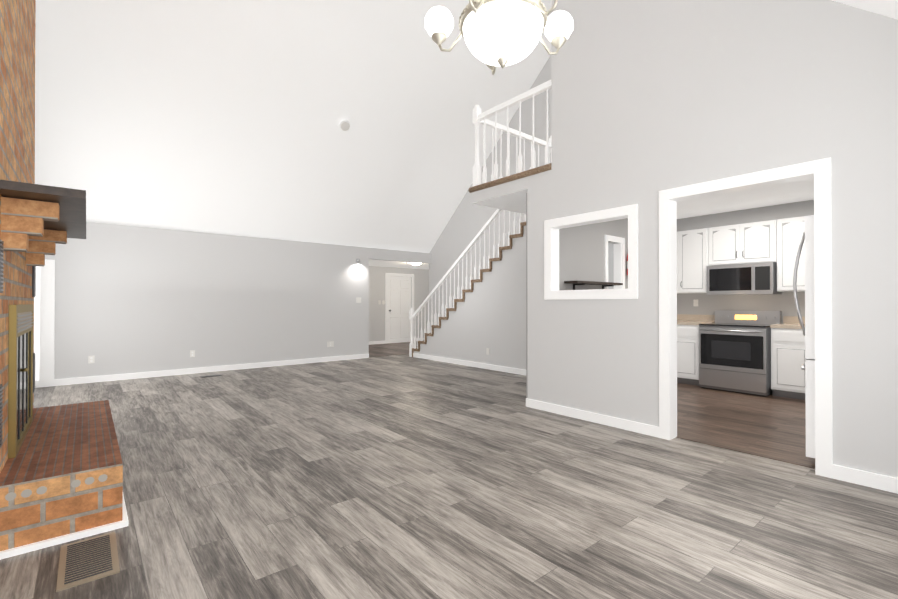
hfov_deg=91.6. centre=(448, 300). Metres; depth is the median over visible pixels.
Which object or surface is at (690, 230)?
upper cabinet
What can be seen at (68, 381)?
baseboard
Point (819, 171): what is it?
trim
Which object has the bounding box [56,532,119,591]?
floor vent
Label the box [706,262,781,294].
over-the-range microwave
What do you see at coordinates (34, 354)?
vent
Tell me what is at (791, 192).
ceiling
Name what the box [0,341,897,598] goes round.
floor
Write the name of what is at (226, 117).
ceiling
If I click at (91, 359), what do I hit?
outlet
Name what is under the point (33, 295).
vent
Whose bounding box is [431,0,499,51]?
chandelier
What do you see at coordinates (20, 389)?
door
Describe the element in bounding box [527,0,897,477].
wall
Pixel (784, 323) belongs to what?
countertop
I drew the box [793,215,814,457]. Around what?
fridge
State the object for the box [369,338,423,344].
baseboard
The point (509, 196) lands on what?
ceiling
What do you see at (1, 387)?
vent
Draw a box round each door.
[8,304,32,458]
[385,273,413,343]
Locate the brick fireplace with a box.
[0,0,122,550]
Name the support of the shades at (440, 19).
attached to the chandelier at (475, 6)
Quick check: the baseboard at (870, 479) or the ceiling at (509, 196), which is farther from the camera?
the ceiling at (509, 196)
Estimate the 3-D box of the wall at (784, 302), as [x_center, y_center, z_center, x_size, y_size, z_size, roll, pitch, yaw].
[4.450,-0.132,6.455,0.120,2.770,5.120,0,0,-40]
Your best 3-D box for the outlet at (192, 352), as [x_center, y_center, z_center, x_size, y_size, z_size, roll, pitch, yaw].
[-4.452,0.915,7.585,0.075,0.116,0.008,0,0,-40]
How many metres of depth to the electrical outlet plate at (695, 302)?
6.97 m
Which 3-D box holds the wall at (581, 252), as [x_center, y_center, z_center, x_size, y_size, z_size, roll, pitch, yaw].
[2.264,-0.032,6.357,3.330,2.570,0.120,0,0,-40]
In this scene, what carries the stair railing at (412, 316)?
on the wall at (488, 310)
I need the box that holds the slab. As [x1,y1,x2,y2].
[468,163,551,192]
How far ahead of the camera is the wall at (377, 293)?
13.19 m
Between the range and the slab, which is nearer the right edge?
the range
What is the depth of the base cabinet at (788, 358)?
5.56 m
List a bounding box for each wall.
[45,222,431,378]
[369,266,428,341]
[412,222,525,369]
[429,55,613,332]
[526,193,627,397]
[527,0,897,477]
[677,291,804,322]
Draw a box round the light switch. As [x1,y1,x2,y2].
[356,297,360,302]
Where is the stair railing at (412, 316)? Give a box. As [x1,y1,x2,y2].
[409,167,530,356]
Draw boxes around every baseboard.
[35,354,368,387]
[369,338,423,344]
[413,353,525,374]
[526,398,658,437]
[832,464,897,493]
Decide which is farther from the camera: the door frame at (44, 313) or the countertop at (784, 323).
the door frame at (44, 313)
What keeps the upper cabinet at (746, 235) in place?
attached to the wall at (784, 302)
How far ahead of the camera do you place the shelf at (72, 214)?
2.33 m
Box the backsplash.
[677,314,804,321]
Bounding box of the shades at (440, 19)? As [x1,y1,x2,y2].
[425,6,572,40]
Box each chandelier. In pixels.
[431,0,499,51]
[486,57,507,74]
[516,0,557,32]
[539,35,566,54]
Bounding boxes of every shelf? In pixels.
[0,180,85,238]
[564,281,622,289]
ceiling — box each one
[35,0,897,252]
[369,259,428,268]
[471,177,526,213]
[677,178,813,218]
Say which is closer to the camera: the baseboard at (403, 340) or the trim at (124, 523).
the trim at (124, 523)
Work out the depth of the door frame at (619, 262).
6.55 m
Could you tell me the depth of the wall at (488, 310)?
8.02 m
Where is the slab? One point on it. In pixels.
(537, 170)
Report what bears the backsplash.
attached to the wall at (784, 302)
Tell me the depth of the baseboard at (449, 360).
8.39 m
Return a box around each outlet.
[88,356,94,363]
[190,350,194,356]
[327,341,333,346]
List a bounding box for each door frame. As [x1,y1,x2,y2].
[34,259,54,386]
[604,235,624,288]
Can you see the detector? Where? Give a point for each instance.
(344, 125)
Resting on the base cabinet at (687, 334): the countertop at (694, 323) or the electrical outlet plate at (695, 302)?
the countertop at (694, 323)
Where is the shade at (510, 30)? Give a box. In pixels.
[463,0,542,65]
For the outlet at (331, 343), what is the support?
attached to the wall at (133, 299)
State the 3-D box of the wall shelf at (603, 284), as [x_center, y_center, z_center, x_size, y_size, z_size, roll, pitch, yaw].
[1.971,-0.162,5.905,1.100,0.185,0.198,0,0,-40]
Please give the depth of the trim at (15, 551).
2.21 m
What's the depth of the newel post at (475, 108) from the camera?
5.91 m
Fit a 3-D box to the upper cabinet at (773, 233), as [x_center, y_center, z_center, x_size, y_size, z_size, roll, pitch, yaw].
[4.792,-0.715,5.680,0.344,1.168,0.815,0,0,-40]
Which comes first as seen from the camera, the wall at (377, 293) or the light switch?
the light switch
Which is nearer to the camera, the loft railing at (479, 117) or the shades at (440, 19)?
the shades at (440, 19)
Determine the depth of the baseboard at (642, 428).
4.45 m
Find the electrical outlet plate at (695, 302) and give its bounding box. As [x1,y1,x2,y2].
[693,300,697,305]
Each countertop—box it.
[693,322,704,325]
[773,322,804,325]
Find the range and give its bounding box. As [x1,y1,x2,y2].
[699,310,781,396]
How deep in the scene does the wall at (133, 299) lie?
7.67 m
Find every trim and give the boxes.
[0,521,118,559]
[119,495,127,527]
[544,157,832,477]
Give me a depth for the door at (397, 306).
13.58 m
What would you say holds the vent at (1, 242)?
attached to the brick fireplace
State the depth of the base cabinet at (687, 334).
6.49 m
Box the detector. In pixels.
[339,120,350,131]
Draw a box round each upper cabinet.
[677,215,706,293]
[705,205,772,291]
[773,200,813,291]
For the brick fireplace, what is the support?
on the floor
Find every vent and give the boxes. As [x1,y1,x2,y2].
[0,239,3,292]
[0,384,2,447]
[32,266,35,296]
[33,353,35,391]
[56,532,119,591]
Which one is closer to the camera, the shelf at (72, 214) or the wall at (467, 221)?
the shelf at (72, 214)
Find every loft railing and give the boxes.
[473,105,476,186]
[477,80,551,184]
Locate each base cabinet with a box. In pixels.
[677,322,714,385]
[770,326,805,399]
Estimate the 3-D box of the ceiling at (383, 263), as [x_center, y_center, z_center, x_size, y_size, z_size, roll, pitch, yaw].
[-1.149,-1.104,12.275,4.420,0.120,2.740,0,0,-40]

